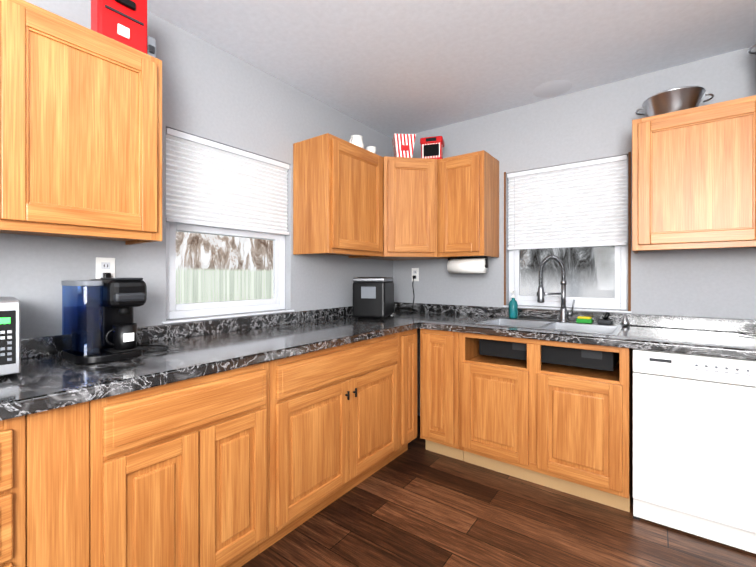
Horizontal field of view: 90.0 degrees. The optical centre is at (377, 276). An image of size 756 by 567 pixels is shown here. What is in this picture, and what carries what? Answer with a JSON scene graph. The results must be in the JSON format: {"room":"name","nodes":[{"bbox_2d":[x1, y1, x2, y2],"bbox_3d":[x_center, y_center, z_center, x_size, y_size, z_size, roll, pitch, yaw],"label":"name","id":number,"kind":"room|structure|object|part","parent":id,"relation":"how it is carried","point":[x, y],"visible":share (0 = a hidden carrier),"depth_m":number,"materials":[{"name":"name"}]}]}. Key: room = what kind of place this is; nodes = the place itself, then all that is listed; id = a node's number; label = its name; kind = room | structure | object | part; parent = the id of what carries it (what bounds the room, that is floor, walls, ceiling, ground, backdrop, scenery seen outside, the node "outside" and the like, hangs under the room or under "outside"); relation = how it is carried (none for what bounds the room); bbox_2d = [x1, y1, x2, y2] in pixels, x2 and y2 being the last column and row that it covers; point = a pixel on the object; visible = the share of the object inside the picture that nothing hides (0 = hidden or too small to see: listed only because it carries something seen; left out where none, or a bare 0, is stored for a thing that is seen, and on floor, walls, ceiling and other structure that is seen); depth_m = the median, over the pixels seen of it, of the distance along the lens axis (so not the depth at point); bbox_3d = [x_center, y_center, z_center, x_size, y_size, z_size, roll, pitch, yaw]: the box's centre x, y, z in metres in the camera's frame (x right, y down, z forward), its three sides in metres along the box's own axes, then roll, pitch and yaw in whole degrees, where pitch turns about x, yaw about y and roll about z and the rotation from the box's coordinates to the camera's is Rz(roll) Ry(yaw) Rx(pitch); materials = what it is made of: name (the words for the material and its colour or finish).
{"room":"kitchen","nodes":[
{"label":"kitchen","id":0,"kind":"room"},
{"bbox_2d":[0,0,392,358],"bbox_3d":[-1.572,-0.019,1.274,0.160,2.480,5.570,0,0,36],"label":"wall","id":1,"kind":"structure","parent":0,"point":[211,92],"depth_m":1.99,"materials":[{"name":"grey paint"}]},
{"bbox_2d":[0,0,161,244],"bbox_3d":[-1.282,-0.562,1.241,0.338,0.836,0.959,0,0,36],"label":"upper cabinet","id":2,"kind":"object","parent":1,"relation":"attached to","point":[80,131],"depth_m":1.30,"materials":[{"name":"brown wood"}]},
{"bbox_2d":[91,0,146,53],"bbox_3d":[-1.007,-1.005,1.479,0.104,0.250,0.170,0,0,36],"label":"case","id":3,"kind":"object","parent":2,"relation":"on","point":[124,22],"visible":0.77,"depth_m":1.45,"materials":[{"name":"red plastic"}]},
{"bbox_3d":[-0.947,-0.930,1.556,0.070,0.100,0.045,0,0,36],"label":"grey bracket","id":4,"kind":"part","parent":2,"relation":"part of","materials":[{"name":"grey metal"}]},
{"bbox_2d":[96,257,114,278],"bbox_3d":[-1.181,-0.024,1.645,0.030,0.116,0.072,0,0,36],"label":"outlet","id":5,"kind":"object","parent":1,"relation":"attached to","point":[105,267],"visible":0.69,"depth_m":1.64,"materials":[{"name":"white plastic"}]},
{"bbox_2d":[137,345,168,352],"bbox_3d":[-1.005,0.156,1.605,0.309,0.302,0.153,0,0,36],"label":"cord","id":6,"kind":"object","parent":5,"relation":"attached to","point":[155,345],"visible":0.35,"depth_m":1.61,"materials":[{"name":"black plastic"}]},
{"bbox_2d":[21,306,352,358],"bbox_3d":[-1.081,0.273,1.788,0.019,0.075,4.158,0,0,36],"label":"backsplash","id":7,"kind":"structure","parent":1,"relation":"attached to","point":[40,346],"depth_m":1.98,"materials":[{"name":"black stone"}]},
{"bbox_2d":[162,222,293,323],"bbox_3d":[-0.854,-0.253,2.211,0.139,0.971,0.830,0,0,36],"label":"window","id":8,"kind":"structure","parent":1,"relation":"in","point":[174,310],"depth_m":2.15,"materials":[{"name":"white plastic"}]},
{"bbox_2d":[166,128,289,234],"bbox_3d":[-0.831,-0.505,2.194,0.046,0.464,0.778,0,0,36],"label":"window blind","id":9,"kind":"object","parent":1,"relation":"attached to","point":[209,183],"visible":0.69,"depth_m":2.13,"materials":[{"name":"white fabric"}]},
{"bbox_2d":[293,133,382,257],"bbox_3d":[-0.255,-0.513,2.640,0.338,0.735,0.580,0,0,36],"label":"upper cabinet","id":10,"kind":"object","parent":1,"relation":"attached to","point":[337,196],"visible":1,"depth_m":2.45,"materials":[{"name":"brown wood"}]},
{"bbox_2d":[350,135,363,148],"bbox_3d":[-0.159,-0.944,2.725,0.108,0.126,0.138,0,0,36],"label":"pitcher","id":11,"kind":"object","parent":10,"relation":"on","point":[356,140],"visible":0.52,"depth_m":2.69,"materials":[{"name":"white ceramic"}]},
{"bbox_2d":[147,0,755,138],"bbox_3d":[0.226,-1.306,-0.046,4.620,0.103,5.890,0,0,36],"label":"ceiling","id":12,"kind":"structure","parent":0,"point":[390,68],"depth_m":2.05,"materials":[{"name":"white paint"}]},
{"bbox_2d":[241,415,755,566],"bbox_3d":[0.226,1.272,-0.044,4.620,0.100,5.890,0,0,36],"label":"floor","id":13,"kind":"structure","parent":0,"point":[416,504],"depth_m":1.82,"materials":[{"name":"brown wood"}]},
{"bbox_2d":[0,401,89,566],"bbox_3d":[-1.291,0.790,0.976,0.623,0.862,0.738,0,0,36],"label":"base cabinet","id":14,"kind":"object","parent":13,"relation":"on","point":[12,492],"depth_m":1.02,"materials":[{"name":"brown wood"}]},
{"bbox_3d":[-1.123,0.790,1.225,0.600,0.862,0.136,0,0,36],"label":"left base cabinet filler panel","id":15,"kind":"part","parent":14,"relation":"part of","materials":[{"name":"brown wood"}]},
{"bbox_2d":[89,362,268,566],"bbox_3d":[-0.884,0.790,1.530,0.623,0.862,0.634,0,0,36],"label":"base cabinet","id":16,"kind":"object","parent":13,"relation":"on","point":[179,474],"visible":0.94,"depth_m":1.30,"materials":[{"name":"brown wood"}]},
{"bbox_2d":[258,333,397,553],"bbox_3d":[-0.391,0.789,2.185,0.644,0.862,0.999,0,0,36],"label":"base cabinet","id":17,"kind":"object","parent":13,"relation":"on","point":[333,424],"visible":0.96,"depth_m":1.88,"materials":[{"name":"brown wood"}]},
{"bbox_2d":[0,310,443,420],"bbox_3d":[-0.823,0.333,1.599,0.660,0.045,4.158,0,0,36],"label":"countertop","id":18,"kind":"structure","parent":17,"relation":"on","point":[42,383],"depth_m":1.42,"materials":[{"name":"black stone"}]},
{"bbox_2d":[0,297,20,377],"bbox_3d":[-1.333,0.192,1.088,0.338,0.238,0.430,0,0,43],"label":"microwave","id":19,"kind":"object","parent":18,"relation":"on","point":[10,335],"visible":1,"depth_m":1.13,"materials":[{"name":"white plastic"}]},
{"bbox_2d":[61,278,146,363],"bbox_3d":[-1.070,0.158,1.474,0.293,0.305,0.215,0,0,36],"label":"coffee maker","id":20,"kind":"object","parent":18,"relation":"on","point":[108,333],"visible":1,"depth_m":1.43,"materials":[{"name":"black plastic"}]},
{"bbox_2d":[353,277,393,318],"bbox_3d":[-0.029,0.157,2.890,0.245,0.304,0.342,0,0,14],"label":"ice maker","id":21,"kind":"object","parent":18,"relation":"on","point":[373,297],"visible":1,"depth_m":2.73,"materials":[{"name":"black plastic"}]},
{"bbox_2d":[388,329,416,462],"bbox_3d":[-0.033,0.789,2.692,0.620,0.862,0.236,0,0,36],"label":"base cabinet","id":22,"kind":"object","parent":13,"relation":"on","point":[407,387],"visible":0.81,"depth_m":2.48,"materials":[{"name":"brown wood"}]},
{"bbox_2d":[420,329,463,460],"bbox_3d":[0.576,0.789,2.754,0.284,0.862,0.620,0,0,36],"label":"base cabinet","id":23,"kind":"object","parent":13,"relation":"on","point":[439,391],"visible":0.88,"depth_m":2.50,"materials":[{"name":"brown wood"}]},
{"bbox_2d":[459,332,632,511],"bbox_3d":[1.061,0.789,2.398,0.914,0.862,0.620,0,0,36],"label":"base cabinet","id":24,"kind":"object","parent":13,"relation":"on","point":[533,418],"visible":0.9,"depth_m":2.12,"materials":[{"name":"brown wood"}]},
{"bbox_2d":[420,314,755,359],"bbox_3d":[1.542,0.333,2.034,2.638,0.045,0.658,0,0,36],"label":"countertop","id":25,"kind":"structure","parent":24,"relation":"on","point":[686,341],"depth_m":1.99,"materials":[{"name":"black stone"}]},
{"bbox_2d":[476,317,622,370],"bbox_3d":[1.094,0.406,2.423,0.780,0.200,0.505,0,0,36],"label":"sink","id":26,"kind":"object","parent":25,"relation":"in","point":[594,359],"visible":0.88,"depth_m":2.31,"materials":[{"name":"silver metal"}]},
{"bbox_2d":[509,291,517,318],"bbox_3d":[0.985,0.206,2.755,0.064,0.198,0.072,0,0,36],"label":"soap bottle","id":27,"kind":"object","parent":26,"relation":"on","point":[513,308],"visible":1,"depth_m":2.73,"materials":[{"name":"teal plastic"}]},
{"bbox_2d":[576,316,592,323],"bbox_3d":[1.359,0.285,2.488,0.090,0.040,0.055,0,0,36],"label":"sponges","id":28,"kind":"object","parent":26,"relation":"on","point":[583,319],"visible":1,"depth_m":2.47,"materials":[{"name":"green"}]},
{"bbox_2d":[597,312,611,324],"bbox_3d":[1.450,0.266,2.418,0.080,0.080,0.050,0,0,36],"label":"scrub brush","id":29,"kind":"object","parent":26,"relation":"on","point":[605,320],"visible":0.96,"depth_m":2.40,"materials":[{"name":"grey plastic"}]},
{"bbox_2d":[621,316,629,325],"bbox_3d":[1.542,0.276,2.357,0.044,0.060,0.044,0,0,36],"label":"stopper","id":30,"kind":"object","parent":26,"relation":"on","point":[624,322],"visible":0.92,"depth_m":2.35,"materials":[{"name":"silver metal"}]},
{"bbox_2d":[536,255,574,321],"bbox_3d":[1.188,0.080,2.523,0.210,0.451,0.200,0,0,36],"label":"faucet","id":31,"kind":"object","parent":25,"relation":"on","point":[541,294],"visible":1,"depth_m":2.53,"materials":[{"name":"silver metal"}]},
{"bbox_2d":[632,349,755,553],"bbox_3d":[1.683,0.792,1.924,0.621,0.858,0.588,0,0,36],"label":"dishwasher","id":32,"kind":"object","parent":13,"relation":"on","point":[694,444],"visible":1,"depth_m":1.73,"materials":[{"name":"white metal"}]},
{"bbox_2d":[393,46,755,415],"bbox_3d":[1.921,-0.020,2.265,4.620,2.480,0.160,0,0,36],"label":"wall","id":33,"kind":"structure","parent":0,"point":[593,123],"depth_m":2.49,"materials":[{"name":"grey paint"}]},
{"bbox_2d":[359,156,446,260],"bbox_3d":[0.207,-0.513,3.035,0.621,0.735,0.621,0,0,36],"label":"upper cabinet","id":34,"kind":"object","parent":33,"relation":"attached to","point":[409,208],"visible":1,"depth_m":2.79,"materials":[{"name":"brown wood"}]},
{"bbox_2d":[366,146,375,153],"bbox_3d":[-0.052,-0.931,2.888,0.080,0.100,0.080,0,0,36],"label":"cup","id":35,"kind":"object","parent":34,"relation":"on","point":[372,149],"visible":0.29,"depth_m":2.85,"materials":[{"name":"white ceramic"}]},
{"bbox_2d":[392,134,415,157],"bbox_3d":[0.196,-0.971,2.897,0.164,0.180,0.164,0,0,-4],"label":"popcorn box","id":36,"kind":"object","parent":34,"relation":"on","point":[403,145],"visible":0.92,"depth_m":2.83,"materials":[{"name":"multicoloured cardboard"}]},
{"bbox_2d":[420,136,443,159],"bbox_3d":[0.429,-0.981,2.986,0.176,0.200,0.146,0,0,16],"label":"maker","id":37,"kind":"object","parent":34,"relation":"on","point":[431,147],"visible":0.73,"depth_m":2.92,"materials":[{"name":"red plastic"}]},
{"bbox_2d":[412,268,418,280],"bbox_3d":[0.321,-0.016,3.321,0.072,0.116,0.030,0,0,36],"label":"outlet","id":38,"kind":"object","parent":33,"relation":"attached to","point":[415,273],"visible":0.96,"depth_m":3.32,"materials":[{"name":"white plastic"}]},
{"bbox_2d":[399,278,413,314],"bbox_3d":[0.235,0.159,3.163,0.087,0.292,0.335,0,0,36],"label":"cord","id":39,"kind":"object","parent":38,"relation":"attached to","point":[413,299],"visible":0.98,"depth_m":3.28,"materials":[{"name":"black plastic"}]},
{"bbox_2d":[437,150,498,257],"bbox_3d":[0.680,-0.513,2.861,0.364,0.735,0.338,0,0,36],"label":"upper cabinet","id":40,"kind":"object","parent":33,"relation":"attached to","point":[467,204],"visible":1,"depth_m":2.73,"materials":[{"name":"brown wood"}]},
{"bbox_2d":[447,256,487,273],"bbox_3d":[0.673,-0.084,2.846,0.312,0.122,0.110,0,0,36],"label":"paper towel","id":41,"kind":"object","parent":40,"relation":"attached to","point":[459,265],"visible":0.98,"depth_m":2.80,"materials":[{"name":"white paper"}]},
{"bbox_2d":[503,152,631,312],"bbox_3d":[1.314,-0.279,2.680,0.810,1.022,0.139,0,0,36],"label":"window","id":42,"kind":"structure","parent":33,"relation":"in","point":[621,300],"depth_m":2.56,"materials":[{"name":"white plastic"}]},
{"bbox_2d":[507,155,626,294],"bbox_3d":[1.295,-0.319,2.654,0.758,0.918,0.053,0,0,36],"label":"window blind","id":43,"kind":"object","parent":42,"relation":"attached to","point":[580,204],"visible":0.88,"depth_m":2.63,"materials":[{"name":"white fabric"}]},
{"bbox_2d":[394,302,755,333],"bbox_3d":[1.475,0.272,2.476,3.268,0.075,0.025,0,0,36],"label":"backsplash","id":44,"kind":"structure","parent":33,"relation":"attached to","point":[664,321],"depth_m":2.44,"materials":[{"name":"black stone"}]},
{"bbox_2d":[632,95,755,252],"bbox_3d":[1.750,-0.512,2.076,0.577,0.735,0.338,0,0,36],"label":"upper cabinet","id":45,"kind":"object","parent":33,"relation":"attached to","point":[694,178],"visible":1,"depth_m":1.96,"materials":[{"name":"brown wood"}]},
{"bbox_2d":[635,86,713,116],"bbox_3d":[1.668,-0.966,2.139,0.352,0.171,0.282,0,0,36],"label":"steel pan","id":46,"kind":"object","parent":45,"relation":"on","point":[675,99],"visible":0.71,"depth_m":2.05,"materials":[{"name":"grey metal"}]},
{"bbox_3d":[2.291,-0.512,1.679,0.759,0.735,0.338,0,0,36],"label":"upper cabinet","id":47,"kind":"object","parent":33,"relation":"attached to","visible":0},
{"bbox_2d":[748,44,755,53],"bbox_3d":[2.075,-1.030,1.772,0.492,0.300,0.426,0,0,36],"label":"stock pot","id":48,"kind":"object","parent":47,"relation":"on","point":[749,50],"visible":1,"depth_m":1.91,"materials":[{"name":"silver metal"}]},
{"label":"outside","id":49,"kind":"structure","parent":0,"visible":0},
{"bbox_2d":[520,246,614,297],"bbox_3d":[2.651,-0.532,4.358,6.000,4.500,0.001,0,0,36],"label":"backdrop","id":50,"kind":"structure","parent":49,"point":[584,268],"depth_m":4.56,"materials":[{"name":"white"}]},
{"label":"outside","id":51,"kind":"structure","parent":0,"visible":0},
{"bbox_2d":[176,232,272,303],"bbox_3d":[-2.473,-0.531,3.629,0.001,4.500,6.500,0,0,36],"label":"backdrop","id":52,"kind":"structure","parent":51,"point":[255,277],"depth_m":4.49,"materials":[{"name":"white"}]}
]}

